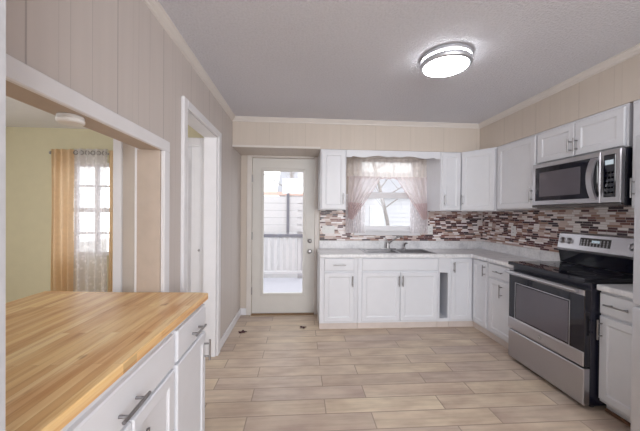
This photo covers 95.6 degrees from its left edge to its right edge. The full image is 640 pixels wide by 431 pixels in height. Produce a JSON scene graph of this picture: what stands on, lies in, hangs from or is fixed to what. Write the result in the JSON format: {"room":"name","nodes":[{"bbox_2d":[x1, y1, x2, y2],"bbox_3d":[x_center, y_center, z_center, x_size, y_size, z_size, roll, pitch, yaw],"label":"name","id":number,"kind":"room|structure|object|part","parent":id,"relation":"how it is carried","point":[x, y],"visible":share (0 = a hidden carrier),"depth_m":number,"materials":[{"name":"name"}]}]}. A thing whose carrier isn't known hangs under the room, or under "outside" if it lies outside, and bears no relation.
{"room":"kitchen","nodes":[
{"label":"kitchen","id":0,"kind":"room"},
{"bbox_2d":[6,96,87,128],"bbox_3d":[-2.617,-1.042,0.143,3.380,0.075,6.860,1,0,-4],"label":"ceiling","id":1,"kind":"structure","parent":0,"point":[18,114],"depth_m":3.05,"materials":[{"name":"beige paint"}]},
{"bbox_2d":[55,112,84,126],"bbox_3d":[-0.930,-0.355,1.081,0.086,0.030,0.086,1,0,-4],"label":"ceiling light","id":2,"kind":"object","parent":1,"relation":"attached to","point":[69,119],"visible":1,"depth_m":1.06,"materials":[{"name":"white glass"}]},
{"bbox_2d":[6,127,112,302],"bbox_3d":[-2.861,0.154,3.520,3.375,2.375,0.110,1,0,-4],"label":"wall","id":3,"kind":"structure","parent":0,"point":[28,158],"depth_m":3.43,"materials":[{"name":"yellow paint"}]},
{"bbox_2d":[74,163,108,254],"bbox_3d":[-2.829,-0.078,3.525,0.695,1.120,0.060,1,0,-4],"label":"window","id":4,"kind":"structure","parent":3,"relation":"in","point":[107,163],"depth_m":3.51,"materials":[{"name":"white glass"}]},
{"bbox_2d":[6,0,240,338],"bbox_3d":[-1.018,0.109,2.187,0.119,2.520,3.500,1,0,-4],"label":"wall","id":5,"kind":"structure","parent":0,"point":[116,54],"depth_m":1.42,"materials":[{"name":"beige wood"}]},
{"bbox_2d":[6,80,160,291],"bbox_3d":[-0.945,0.500,1.061,0.127,1.756,1.237,1,0,-4],"label":"trim","id":6,"kind":"structure","parent":5,"relation":"attached to","point":[148,156],"depth_m":1.66,"materials":[{"name":"beige wood"}]},
{"bbox_2d":[6,54,169,291],"bbox_3d":[-0.947,0.459,1.095,0.164,1.840,1.306,1,0,-4],"label":"trim","id":7,"kind":"structure","parent":5,"relation":"attached to","point":[18,73],"depth_m":1.21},
{"bbox_2d":[143,0,234,120],"bbox_3d":[-0.909,-1.122,1.928,0.042,0.052,2.990,1,0,-4],"label":"trim","id":8,"kind":"structure","parent":5,"relation":"attached to","point":[155,7],"depth_m":1.94,"materials":[{"name":"beige wood"}]},
{"bbox_2d":[180,96,221,356],"bbox_3d":[-1.023,0.279,2.414,0.143,2.178,0.928,1,0,-4],"label":"trim","id":9,"kind":"structure","parent":5,"relation":"attached to","point":[191,116],"depth_m":2.79,"materials":[{"name":"white wood"}]},
{"bbox_2d":[220,308,240,349],"bbox_3d":[-1.046,1.312,3.418,0.014,0.095,1.060,1,0,-4],"label":"baseboard","id":10,"kind":"structure","parent":5,"relation":"attached to","point":[223,339],"depth_m":3.31,"materials":[{"name":"white wood"}]},
{"bbox_2d":[122,143,134,291],"bbox_3d":[-1.194,0.183,1.870,0.228,2.375,0.030,1,0,-4],"label":"wall","id":11,"kind":"structure","parent":0,"point":[128,150],"depth_m":1.85,"materials":[{"name":"beige paint"}]},
{"bbox_2d":[113,139,122,291],"bbox_3d":[-1.285,0.270,1.855,0.053,2.200,0.048,1,0,-4],"label":"trim","id":12,"kind":"structure","parent":11,"relation":"attached to","point":[117,145],"depth_m":1.83,"materials":[{"name":"white wood"}]},
{"bbox_2d":[188,125,203,137],"bbox_3d":[-1.306,0.172,3.070,0.335,2.375,0.100,1,0,-4],"label":"wall","id":13,"kind":"structure","parent":0,"point":[192,133],"depth_m":3.01,"materials":[{"name":"yellow paint"}]},
{"bbox_2d":[187,146,200,291],"bbox_3d":[-1.343,0.313,3.030,0.205,2.070,0.048,1,0,6],"label":"door","id":14,"kind":"structure","parent":13,"relation":"in","point":[194,153],"depth_m":3.02,"materials":[{"name":"white wood"}]},
{"bbox_2d":[188,137,203,292],"bbox_3d":[-1.347,0.278,3.008,0.328,2.165,0.020,1,0,-4],"label":"trim","id":15,"kind":"structure","parent":13,"relation":"attached to","point":[194,142],"depth_m":3.00,"materials":[{"name":"white wood"}]},
{"bbox_2d":[240,155,423,312],"bbox_3d":[0.618,0.110,4.113,3.645,2.520,0.120,1,0,-4],"label":"wall","id":16,"kind":"structure","parent":0,"point":[243,240],"depth_m":3.94,"materials":[{"name":"beige paint"}]},
{"bbox_2d":[241,308,245,314],"bbox_3d":[-1.040,1.308,3.942,0.070,0.095,0.014,1,0,-4],"label":"baseboard","id":17,"kind":"structure","parent":16,"relation":"attached to","point":[243,310],"depth_m":3.94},
{"bbox_2d":[246,155,318,314],"bbox_3d":[-0.504,0.253,3.969,0.984,2.215,0.016,1,0,-4],"label":"trim","id":18,"kind":"structure","parent":16,"relation":"attached to","point":[249,157],"depth_m":3.94,"materials":[{"name":"beige wood"}]},
{"bbox_2d":[251,313,313,315],"bbox_3d":[-0.514,1.352,4.021,0.856,0.016,0.130,1,0,-4],"label":"trim","id":19,"kind":"structure","parent":16,"relation":"attached to","point":[252,314],"depth_m":3.97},
{"bbox_2d":[251,158,314,312],"bbox_3d":[-0.507,0.281,3.971,0.859,2.122,0.112,1,0,-4],"label":"door","id":20,"kind":"structure","parent":16,"relation":"in","point":[277,302],"depth_m":3.98,"materials":[{"name":"paint"}]},
{"bbox_2d":[322,226,334,232],"bbox_3d":[0.116,0.193,4.001,0.170,0.103,0.016,1,0,-4],"label":"light switch","id":21,"kind":"object","parent":16,"relation":"attached to","point":[325,229],"visible":1,"depth_m":4.00,"materials":[{"name":"white plastic"}]},
{"bbox_2d":[318,149,345,209],"bbox_3d":[0.147,-0.437,3.725,0.313,0.730,0.555,1,0,-4],"label":"upper cabinet","id":22,"kind":"object","parent":16,"relation":"attached to","point":[331,162],"visible":1,"depth_m":3.50,"materials":[{"name":"white wood"}]},
{"bbox_2d":[354,192,419,234],"bbox_3d":[0.948,-0.252,4.095,0.985,1.060,0.135,1,0,-4],"label":"window","id":23,"kind":"structure","parent":16,"relation":"in","point":[369,230],"depth_m":4.09,"materials":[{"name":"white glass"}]},
{"bbox_2d":[345,194,364,232],"bbox_3d":[0.482,-0.026,3.955,0.270,0.528,0.026,1,0,-4],"label":"curtain","id":24,"kind":"object","parent":23,"relation":"hanging from","point":[357,225],"visible":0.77,"depth_m":3.96,"materials":[{"name":"white fabric"}]},
{"bbox_3d":[0.950,-0.252,4.060,0.985,1.060,0.065,1,0,-4],"label":"sill","id":25,"kind":"part","parent":23,"relation":"part of","materials":[{"name":"white wood"}]},
{"bbox_2d":[410,200,427,232],"bbox_3d":[1.372,-0.018,4.016,0.270,0.528,0.026,1,0,-4],"label":"curtain","id":26,"kind":"object","parent":23,"relation":"hanging from","point":[417,224],"visible":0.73,"depth_m":4.01,"materials":[{"name":"white fabric"}]},
{"bbox_2d":[320,210,482,240],"bbox_3d":[1.165,0.130,4.085,2.339,0.450,0.009,1,0,-4],"label":"backsplash","id":27,"kind":"structure","parent":16,"relation":"attached to","point":[447,225],"depth_m":4.11,"materials":[{"name":"tile"}]},
{"bbox_2d":[428,226,432,233],"bbox_3d":[1.560,0.204,4.104,0.075,0.120,0.009,1,0,-4],"label":"wall outlet","id":28,"kind":"object","parent":16,"relation":"attached to","point":[430,228],"visible":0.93,"depth_m":4.10,"materials":[{"name":"white plastic"}]},
{"bbox_2d":[424,152,460,210],"bbox_3d":[1.612,-0.424,3.826,0.260,0.730,0.555,1,0,-4],"label":"upper cabinet","id":29,"kind":"object","parent":16,"relation":"attached to","point":[443,174],"visible":0.98,"depth_m":3.60,"materials":[{"name":"white wood"}]},
{"bbox_3d":[1.627,-0.415,3.598,0.236,0.700,0.020,1,0,-4],"label":"door","id":30,"kind":"part","parent":29,"relation":"part of","materials":[{"name":"white wood"}]},
{"bbox_2d":[158,0,639,123],"bbox_3d":[0.874,-1.161,0.561,3.640,0.080,7.220,1,0,-4],"label":"ceiling","id":31,"kind":"structure","parent":0,"point":[317,59],"depth_m":1.97,"materials":[{"name":"white paint"}]},
{"bbox_2d":[420,43,472,77],"bbox_3d":[0.896,-1.087,2.067,0.350,0.089,0.350,1,0,-4],"label":"ceiling light","id":32,"kind":"object","parent":31,"relation":"attached to","point":[451,59],"visible":1,"depth_m":1.98,"materials":[{"name":"silver metal"}]},
{"bbox_2d":[423,56,469,76],"bbox_3d":[0.895,-1.060,2.067,0.303,0.035,0.303,1,0,-4],"label":"diffuser","id":33,"kind":"object","parent":32,"relation":"attached to","point":[433,66],"depth_m":2.03,"materials":[{"name":"white"}]},
{"bbox_2d":[205,314,630,430],"bbox_3d":[-0.836,1.434,0.466,7.020,0.100,7.220,1,0,-4],"label":"floor","id":34,"kind":"structure","parent":0,"point":[278,374],"depth_m":2.35,"materials":[{"name":"beige tile"}]},
{"bbox_2d":[60,332,174,430],"bbox_3d":[-0.883,0.930,0.907,0.638,0.901,0.674,1,0,-4],"label":"base cabinet","id":35,"kind":"object","parent":34,"relation":"on","point":[142,398],"visible":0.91,"depth_m":0.97,"materials":[{"name":"white wood"}]},
{"bbox_2d":[5,291,207,430],"bbox_3d":[-1.069,0.459,1.066,0.940,0.034,1.255,1,0,-4],"label":"countertop","id":36,"kind":"structure","parent":35,"relation":"on","point":[64,349],"depth_m":1.01,"materials":[{"name":"brown wood"}]},
{"bbox_3d":[-0.605,0.957,0.778,0.020,0.585,0.309,1,0,-4],"label":"door","id":37,"kind":"part","parent":35,"relation":"part of","materials":[{"name":"white wood"}]},
{"bbox_3d":[-0.583,0.598,0.907,0.036,0.011,0.145,1,0,-4],"label":"handle","id":38,"kind":"part","parent":35,"relation":"part of","materials":[{"name":"silver metal"}]},
{"bbox_3d":[-0.626,0.954,1.095,0.020,0.585,0.309,1,0,-4],"label":"door","id":39,"kind":"part","parent":35,"relation":"part of","materials":[{"name":"white wood"}]},
{"bbox_2d":[171,304,210,430],"bbox_3d":[-0.922,0.926,1.446,0.634,0.901,0.404,1,0,-4],"label":"base cabinet","id":40,"kind":"object","parent":34,"relation":"on","point":[189,338],"visible":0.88,"depth_m":1.44,"materials":[{"name":"white wood"}]},
{"bbox_3d":[-0.652,0.951,1.468,0.020,0.585,0.379,1,0,-4],"label":"door","id":41,"kind":"part","parent":40,"relation":"part of","materials":[{"name":"white wood"}]},
{"bbox_3d":[-0.648,0.575,1.465,0.020,0.137,0.379,1,0,-4],"label":"drawer","id":42,"kind":"part","parent":40,"relation":"part of","materials":[{"name":"white wood"}]},
{"bbox_3d":[-0.622,0.589,1.492,0.036,0.011,0.140,1,0,-4],"label":"handle","id":43,"kind":"part","parent":40,"relation":"part of","materials":[{"name":"silver metal"}]},
{"bbox_3d":[-0.633,0.757,1.635,0.036,0.115,0.011,1,0,-4],"label":"handle","id":44,"kind":"part","parent":40,"relation":"part of","materials":[{"name":"silver metal"}]},
{"bbox_2d":[317,252,357,328],"bbox_3d":[0.209,0.935,3.723,0.460,0.868,0.592,1,0,-4],"label":"base cabinet","id":45,"kind":"object","parent":34,"relation":"on","point":[337,278],"visible":0.91,"depth_m":3.48,"materials":[{"name":"white wood"}]},
{"bbox_3d":[0.230,0.589,3.474,0.357,0.145,0.020,1,0,-4],"label":"drawer","id":46,"kind":"part","parent":45,"relation":"part of","materials":[{"name":"white wood"}]},
{"bbox_3d":[0.227,0.978,3.477,0.357,0.590,0.020,1,0,-4],"label":"door","id":47,"kind":"part","parent":45,"relation":"part of","materials":[{"name":"white wood"}]},
{"bbox_2d":[357,257,437,327],"bbox_3d":[0.938,0.942,3.768,0.998,0.868,0.584,1,0,-4],"label":"base cabinet","id":48,"kind":"object","parent":34,"relation":"on","point":[392,292],"visible":0.92,"depth_m":3.52,"materials":[{"name":"white wood"}]},
{"bbox_3d":[0.737,0.983,3.512,0.467,0.590,0.020,1,0,-4],"label":"door","id":49,"kind":"part","parent":48,"relation":"part of","materials":[{"name":"white wood"}]},
{"bbox_3d":[0.977,0.595,3.525,0.940,0.145,0.020,1,0,-4],"label":"false drawer","id":50,"kind":"part","parent":48,"relation":"part of","materials":[{"name":"white wood"}]},
{"bbox_3d":[1.209,0.987,3.544,0.467,0.590,0.020,1,0,-4],"label":"door","id":51,"kind":"part","parent":48,"relation":"part of","materials":[{"name":"white wood"}]},
{"bbox_2d":[437,258,449,326],"bbox_3d":[1.509,0.946,3.837,0.146,0.868,0.525,1,0,-4],"label":"base cabinet","id":52,"kind":"object","parent":34,"relation":"on","point":[443,263],"visible":0.32,"depth_m":3.59,"materials":[{"name":"white wood"}]},
{"bbox_2d":[448,258,489,336],"bbox_3d":[1.972,0.951,3.722,0.758,0.868,0.833,1,0,-4],"label":"base cabinet","id":53,"kind":"object","parent":34,"relation":"on","point":[469,277],"visible":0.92,"depth_m":3.56,"materials":[{"name":"white wood"}]},
{"bbox_2d":[317,241,562,267],"bbox_3d":[1.188,0.435,3.438,2.374,0.150,1.290,1,0,-4],"label":"countertop","id":54,"kind":"structure","parent":53,"relation":"on","point":[496,253],"depth_m":3.69,"materials":[{"name":"stone"}]},
{"bbox_2d":[379,235,403,248],"bbox_3d":[0.978,0.362,3.963,0.323,0.196,0.086,1,0,6],"label":"kitchen faucet","id":55,"kind":"object","parent":54,"relation":"on","point":[387,243],"visible":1,"depth_m":3.95,"materials":[{"name":"silver metal"}]},
{"bbox_2d":[359,249,434,252],"bbox_3d":[0.989,0.546,3.796,0.900,0.169,0.430,1,0,-4],"label":"sink","id":56,"kind":"object","parent":54,"relation":"in","point":[362,250],"visible":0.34,"depth_m":3.93,"materials":[{"name":"silver metal"}]},
{"bbox_3d":[0.773,0.545,3.759,0.411,0.167,0.331,1,0,-4],"label":"bowl","id":57,"kind":"part","parent":56,"relation":"part of","materials":[{"name":"metal"}]},
{"bbox_3d":[1.207,0.549,3.788,0.411,0.167,0.331,1,0,-4],"label":"bowl","id":58,"kind":"part","parent":56,"relation":"part of","materials":[{"name":"metal"}]},
{"bbox_3d":[1.746,0.909,3.580,0.264,0.755,0.020,1,0,-4],"label":"door","id":59,"kind":"part","parent":53,"relation":"part of","materials":[{"name":"white wood"}]},
{"bbox_3d":[1.901,0.911,3.449,0.020,0.755,0.255,1,0,-4],"label":"door","id":60,"kind":"part","parent":53,"relation":"part of","materials":[{"name":"white wood"}]},
{"bbox_2d":[488,262,513,348],"bbox_3d":[2.135,0.958,3.087,0.518,0.868,0.453,1,0,-4],"label":"base cabinet","id":61,"kind":"object","parent":34,"relation":"on","point":[498,327],"visible":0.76,"depth_m":3.11,"materials":[{"name":"white wood"}]},
{"bbox_3d":[1.926,0.997,3.082,0.020,0.590,0.390,1,0,-4],"label":"door","id":62,"kind":"part","parent":61,"relation":"part of","materials":[{"name":"white wood"}]},
{"bbox_3d":[1.929,0.609,3.079,0.020,0.142,0.390,1,0,-4],"label":"drawer","id":63,"kind":"part","parent":61,"relation":"part of","materials":[{"name":"white wood"}]},
{"bbox_2d":[505,232,633,406],"bbox_3d":[2.116,0.780,2.466,0.635,1.232,0.768,1,0,-4],"label":"range","id":64,"kind":"object","parent":34,"relation":"on","point":[554,306],"visible":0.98,"depth_m":2.34,"materials":[{"name":"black metal"}]},
{"bbox_3d":[1.836,0.544,2.445,0.070,0.037,0.721,1,0,-4],"label":"handle","id":65,"kind":"part","parent":64,"relation":"part of","materials":[{"name":"silver metal"}]},
{"bbox_3d":[1.859,1.030,2.451,0.006,0.105,0.754,1,0,-4],"label":"door trim","id":66,"kind":"part","parent":64,"relation":"part of","materials":[{"name":"silver metal"}]},
{"bbox_3d":[1.865,0.553,2.447,0.005,0.038,0.754,1,0,-4],"label":"door trim","id":67,"kind":"part","parent":64,"relation":"part of","materials":[{"name":"silver metal"}]},
{"bbox_3d":[1.883,1.228,2.454,0.045,0.262,0.754,1,0,-4],"label":"storage drawer","id":68,"kind":"part","parent":64,"relation":"part of","materials":[{"name":"silver metal"}]},
{"bbox_3d":[1.887,0.807,2.451,0.045,0.555,0.754,1,0,-4],"label":"oven door","id":69,"kind":"part","parent":64,"relation":"part of","materials":[{"name":"black glass"}]},
{"bbox_3d":[2.343,0.239,2.813,0.036,0.061,0.062,1,0,-4],"label":"knob","id":70,"kind":"part","parent":64,"relation":"part of","materials":[{"name":"silver metal"}]},
{"bbox_3d":[2.348,0.239,2.743,0.036,0.061,0.062,1,0,-4],"label":"knob","id":71,"kind":"part","parent":64,"relation":"part of","materials":[{"name":"silver metal"}]},
{"bbox_2d":[508,261,632,282],"bbox_3d":[2.127,0.465,2.465,0.532,0.030,0.768,1,0,-4],"label":"cooktop","id":72,"kind":"object","parent":64,"relation":"in","point":[574,272],"depth_m":2.36,"materials":[{"name":"black glass"}]},
{"bbox_3d":[2.401,0.251,2.481,0.073,0.168,0.760,1,0,-4],"label":"control panel","id":73,"kind":"part","parent":64,"relation":"part of","materials":[{"name":"silver metal"}]},
{"bbox_3d":[2.377,0.237,2.510,0.018,0.077,0.270,1,0,-4],"label":"display panel","id":74,"kind":"part","parent":64,"relation":"part of","materials":[{"name":"black plastic"}]},
{"bbox_3d":[2.384,0.244,2.215,0.036,0.061,0.062,1,0,-4],"label":"knob","id":75,"kind":"part","parent":64,"relation":"part of","materials":[{"name":"silver metal"}]},
{"bbox_2d":[596,291,639,426],"bbox_3d":[2.215,0.968,1.926,0.518,0.868,0.325,1,0,-4],"label":"base cabinet","id":76,"kind":"object","parent":34,"relation":"on","point":[615,343],"visible":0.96,"depth_m":1.96,"materials":[{"name":"white wood"}]},
{"bbox_3d":[1.969,0.805,2.043,0.040,0.140,0.010,1,0,-4],"label":"handle","id":77,"kind":"part","parent":76,"relation":"part of","materials":[{"name":"silver metal"}]},
{"bbox_2d":[597,284,632,298],"bbox_3d":[2.228,0.467,1.919,0.505,0.130,0.327,1,0,-4],"label":"countertop","id":78,"kind":"structure","parent":76,"relation":"on","point":[625,290],"depth_m":1.97,"materials":[{"name":"stone"}]},
{"bbox_3d":[1.978,0.619,1.932,0.040,0.010,0.150,1,0,-4],"label":"handle","id":79,"kind":"part","parent":76,"relation":"part of","materials":[{"name":"silver metal"}]},
{"bbox_3d":[2.005,1.007,1.915,0.020,0.590,0.305,1,0,-4],"label":"door","id":80,"kind":"part","parent":76,"relation":"part of","materials":[{"name":"white wood"}]},
{"bbox_3d":[2.009,0.622,1.912,0.020,0.145,0.305,1,0,-4],"label":"drawer","id":81,"kind":"part","parent":76,"relation":"part of","materials":[{"name":"white wood"}]},
{"bbox_2d":[630,135,639,430],"bbox_3d":[2.148,0.475,1.279,0.732,1.862,0.852,1,0,-4],"label":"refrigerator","id":82,"kind":"object","parent":34,"relation":"on","point":[635,373],"visible":1,"depth_m":1.66,"materials":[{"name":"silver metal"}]},
{"bbox_3d":[1.872,0.931,1.264,0.073,0.805,0.852,1,0,-4],"label":"freezer drawer","id":83,"kind":"part","parent":82,"relation":"part of","materials":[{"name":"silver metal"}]},
{"bbox_3d":[1.880,0.029,1.257,0.073,0.974,0.852,1,0,-4],"label":"door","id":84,"kind":"part","parent":82,"relation":"part of","materials":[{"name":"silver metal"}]},
{"bbox_2d":[232,54,639,158],"bbox_3d":[0.756,-0.962,2.359,3.426,0.348,3.380,1,0,-4],"label":"soffit","id":85,"kind":"structure","parent":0,"point":[324,136],"depth_m":3.45,"materials":[{"name":"beige paint"}]},
{"bbox_2d":[232,145,319,148],"bbox_3d":[-0.515,-0.817,3.450,1.041,0.026,0.012,1,0,-4],"label":"trim","id":86,"kind":"structure","parent":85,"relation":"attached to","point":[257,146],"depth_m":3.44,"materials":[{"name":"beige wood"}]},
{"bbox_2d":[233,116,479,128],"bbox_3d":[0.484,-1.121,3.501,3.036,0.052,0.042,1,0,-4],"label":"trim","id":87,"kind":"structure","parent":85,"relation":"attached to","point":[237,118],"depth_m":3.49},
{"bbox_2d":[346,150,440,158],"bbox_3d":[0.910,-0.749,3.567,1.176,0.088,0.018,1,0,-4],"label":"valance board","id":88,"kind":"object","parent":85,"relation":"attached to","point":[349,153],"visible":1,"depth_m":3.56,"materials":[{"name":"white wood"}]},
{"bbox_2d":[479,43,639,128],"bbox_3d":[2.074,-1.096,2.192,0.042,0.052,2.870,1,0,-4],"label":"trim","id":89,"kind":"structure","parent":85,"relation":"attached to","point":[633,51],"depth_m":2.38,"materials":[{"name":"beige wood"}]},
{"bbox_3d":[-2.425,0.111,0.264,3.800,2.520,0.135,1,0,-4],"label":"wall","id":90,"kind":"structure","parent":0,"visible":0},
{"bbox_2d":[0,0,5,430],"bbox_3d":[-0.549,0.128,0.393,0.100,2.520,0.146,1,0,-4],"label":"trim","id":91,"kind":"structure","parent":90,"relation":"attached to","point":[2,2],"depth_m":0.46,"materials":[{"name":"white wood"}]},
{"bbox_3d":[2.632,0.155,0.632,0.100,2.520,7.100,1,0,-4],"label":"wall","id":92,"kind":"structure","parent":0,"visible":0},
{"bbox_2d":[460,147,526,211],"bbox_3d":[2.044,-0.419,3.722,0.638,0.730,0.821,1,0,-4],"label":"upper cabinet","id":93,"kind":"object","parent":92,"relation":"attached to","point":[478,167],"visible":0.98,"depth_m":3.44,"materials":[{"name":"white wood"}]},
{"bbox_3d":[1.879,-0.411,3.455,0.020,0.700,0.372,0,1,-39],"label":"door","id":94,"kind":"part","parent":93,"relation":"part of","materials":[{"name":"white wood"}]},
{"bbox_2d":[511,226,515,235],"bbox_3d":[2.368,0.189,3.551,0.009,0.122,0.080,1,0,-4],"label":"wall outlet","id":95,"kind":"object","parent":92,"relation":"attached to","point":[513,228],"visible":1,"depth_m":3.55,"materials":[{"name":"white plastic"}]},
{"bbox_2d":[497,133,573,209],"bbox_3d":[2.193,-0.420,3.030,0.436,0.715,0.571,1,0,-4],"label":"upper cabinet","id":96,"kind":"object","parent":92,"relation":"attached to","point":[516,160],"visible":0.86,"depth_m":2.98,"materials":[{"name":"white wood"}]},
{"bbox_3d":[2.026,-0.414,3.006,0.020,0.685,0.521,1,0,-4],"label":"door","id":97,"kind":"part","parent":96,"relation":"part of","materials":[{"name":"white wood"}]},
{"bbox_2d":[482,207,633,274],"bbox_3d":[2.430,0.204,2.774,0.009,0.565,2.800,1,0,-4],"label":"backsplash","id":98,"kind":"structure","parent":92,"relation":"attached to","point":[535,229],"depth_m":3.03,"materials":[{"name":"tile"}]},
{"bbox_2d":[538,103,632,164],"bbox_3d":[2.240,-0.623,2.364,0.436,0.298,0.753,1,0,-4],"label":"upper cabinet","id":99,"kind":"object","parent":92,"relation":"attached to","point":[610,129],"visible":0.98,"depth_m":2.23,"materials":[{"name":"white wood"}]},
{"bbox_3d":[2.059,-0.619,2.537,0.020,0.268,0.365,1,0,-4],"label":"door","id":100,"kind":"part","parent":99,"relation":"part of","materials":[{"name":"white wood"}]},
{"bbox_3d":[2.044,-0.568,2.326,0.040,0.110,0.010,1,0,-4],"label":"handle","id":101,"kind":"part","parent":99,"relation":"part of","materials":[{"name":"silver metal"}]},
{"bbox_2d":[532,148,632,207],"bbox_3d":[2.195,-0.267,2.354,0.504,0.394,0.751,1,0,-4],"label":"microwave","id":102,"kind":"object","parent":99,"relation":"attached to","point":[600,179],"visible":1,"depth_m":2.20,"materials":[{"name":"silver metal"}]},
{"bbox_3d":[2.024,-0.278,2.411,0.030,0.372,0.615,1,0,-4],"label":"door","id":103,"kind":"part","parent":102,"relation":"part of","materials":[{"name":"black glass"}]},
{"bbox_3d":[1.993,-0.269,2.127,0.080,0.302,0.047,0,0,-17],"label":"handle","id":104,"kind":"part","parent":102,"relation":"part of","materials":[{"name":"silver metal"}]},
{"bbox_3d":[2.050,-0.275,2.035,0.030,0.372,0.135,1,0,-4],"label":"control panel","id":105,"kind":"part","parent":102,"relation":"part of","materials":[{"name":"silver metal"}]},
{"bbox_3d":[2.084,-0.616,2.169,0.020,0.268,0.361,1,0,-4],"label":"door","id":106,"kind":"part","parent":99,"relation":"part of","materials":[{"name":"white wood"}]},
{"bbox_2d":[630,99,639,207],"bbox_3d":[2.273,-0.407,1.844,0.436,0.720,0.247,1,0,-4],"label":"upper cabinet","id":107,"kind":"object","parent":92,"relation":"attached to","point":[636,105],"visible":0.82,"depth_m":1.93,"materials":[{"name":"white wood"}]},
{"bbox_3d":[2.068,-0.183,1.917,0.040,0.130,0.010,1,0,-4],"label":"handle","id":108,"kind":"part","parent":107,"relation":"part of","materials":[{"name":"silver metal"}]},
{"bbox_3d":[-2.752,-0.721,3.408,0.750,0.035,0.112,1,0,-4],"label":"curtain rod","id":109,"kind":"object","parent":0,"visible":0},
{"bbox_2d":[51,149,73,291],"bbox_3d":[-2.953,0.233,3.319,0.247,1.980,0.056,1,0,-4],"label":"drape","id":110,"kind":"object","parent":109,"relation":"hanging from","point":[62,160],"visible":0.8,"depth_m":3.32,"materials":[{"name":"yellow fabric"}]},
{"bbox_2d":[73,148,107,291],"bbox_3d":[-2.639,0.221,3.335,0.375,1.970,0.044,1,0,-4],"label":"sheer curtain","id":111,"kind":"object","parent":109,"relation":"hanging from","point":[90,165],"visible":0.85,"depth_m":3.33,"materials":[{"name":"white fabric"}]},
{"bbox_2d":[108,150,112,291],"bbox_3d":[-2.428,0.237,3.370,0.062,1.980,0.028,1,0,-4],"label":"drape","id":112,"kind":"object","parent":109,"relation":"hanging from","point":[110,272],"visible":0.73,"depth_m":3.37,"materials":[{"name":"white fabric"}]},
{"label":"outside","id":113,"kind":"structure","parent":0,"visible":0},
{"bbox_3d":[-0.608,1.961,23.330,30.000,0.300,33.400,1,0,-4],"label":"ground","id":114,"kind":"structure","parent":113,"visible":0},
{"bbox_2d":[264,172,297,196],"bbox_3d":[-1.905,-1.714,13.187,3.700,7.232,4.272,1,1,43],"label":"bare tree","id":115,"kind":"object","parent":114,"relation":"on","point":[290,173],"visible":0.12,"depth_m":13.02,"materials":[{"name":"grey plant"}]},
{"bbox_2d":[263,203,302,277],"bbox_3d":[-2.393,0.683,8.533,6.400,2.450,0.140,1,0,-4],"label":"fence","id":116,"kind":"object","parent":114,"relation":"on","point":[266,238],"visible":0.04,"depth_m":8.55,"materials":[{"name":"white wood"}]},
{"bbox_2d":[297,172,302,277],"bbox_3d":[-0.449,0.041,6.565,0.120,3.800,0.120,1,0,-4],"label":"porch post","id":117,"kind":"object","parent":114,"relation":"on","point":[300,174],"visible":0.16,"depth_m":6.51,"materials":[{"name":"paint"}]},
{"bbox_2d":[277,172,409,225],"bbox_3d":[3.995,-0.739,22.318,14.000,5.200,7.000,1,0,-4],"label":"house","id":118,"kind":"structure","parent":114,"relation":"on","point":[398,212],"depth_m":19.39,"materials":[{"name":"white"}]},
{"bbox_3d":[3.849,0.034,19.227,0.940,1.140,0.019,1,0,-4],"label":"pane","id":119,"kind":"part","parent":118,"relation":"part of","materials":[{"name":"white glass"}]},
{"bbox_2d":[375,179,404,225],"bbox_3d":[2.559,-1.175,11.595,4.371,6.274,3.407,0,1,-33],"label":"bare tree","id":120,"kind":"object","parent":114,"relation":"on","point":[382,201],"visible":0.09,"depth_m":10.65,"materials":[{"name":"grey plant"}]},
{"bbox_3d":[0.902,-0.742,3.990,1.070,0.013,0.014,1,0,-4],"label":"curtain rod","id":121,"kind":"object","parent":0,"visible":0},
{"bbox_2d":[347,158,426,178],"bbox_3d":[0.932,-0.636,3.971,1.130,0.280,0.026,1,0,-4],"label":"valance curtain","id":122,"kind":"object","parent":121,"relation":"hanging from","point":[384,168],"visible":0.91,"depth_m":3.97,"materials":[{"name":"white fabric"}]},
{"bbox_2d":[348,176,381,219],"bbox_3d":[0.610,-0.234,3.923,0.457,0.589,0.025,1,0,-4],"label":"curtain","id":123,"kind":"object","parent":122,"relation":"hanging from","point":[359,187],"visible":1,"depth_m":3.92,"materials":[{"name":"white fabric"}]},
{"bbox_2d":[396,177,427,219],"bbox_3d":[1.253,-0.229,3.967,0.457,0.589,0.025,1,0,-4],"label":"curtain","id":124,"kind":"object","parent":122,"relation":"hanging from","point":[415,188],"visible":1,"depth_m":3.97,"materials":[{"name":"white fabric"}]},
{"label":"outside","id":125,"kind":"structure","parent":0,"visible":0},
{"bbox_2d":[263,278,301,292],"bbox_3d":[0.121,1.466,5.373,7.000,0.100,2.420,1,0,-4],"label":"porch deck","id":126,"kind":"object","parent":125,"point":[270,285],"depth_m":5.83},
{"bbox_2d":[263,234,302,273],"bbox_3d":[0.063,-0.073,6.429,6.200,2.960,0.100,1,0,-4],"label":"porch railing","id":127,"kind":"object","parent":126,"relation":"on","point":[293,236],"visible":0.09,"depth_m":6.36,"materials":[{"name":"paint"}]},
{"bbox_3d":[0.050,1.257,6.439,6.200,0.060,0.060,1,0,-4],"label":"rail","id":128,"kind":"part","parent":127,"relation":"part of","materials":[{"name":"paint"}]},
{"bbox_2d":[264,192,302,233],"bbox_3d":[-1.378,-0.064,6.391,2.120,0.925,0.060,1,0,-4],"label":"screen","id":129,"kind":"object","parent":127,"relation":"attached to","point":[296,224],"visible":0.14,"depth_m":6.43,"materials":[{"name":"paint"}]},
{"bbox_3d":[-1.375,-0.489,6.397,2.120,0.075,0.040,1,0,-4],"label":"cap rail","id":130,"kind":"part","parent":129,"relation":"part of","materials":[{"name":"brown wood"}]},
{"bbox_3d":[-0.709,-0.058,6.421,0.060,0.925,0.030,1,0,-4],"label":"post","id":131,"kind":"part","parent":129,"relation":"part of","materials":[{"name":"grey wood"}]},
{"bbox_3d":[0.058,0.452,6.433,6.200,0.070,0.100,1,0,-4],"label":"rail","id":132,"kind":"part","parent":127,"relation":"part of","materials":[{"name":"grey wood"}]}
]}

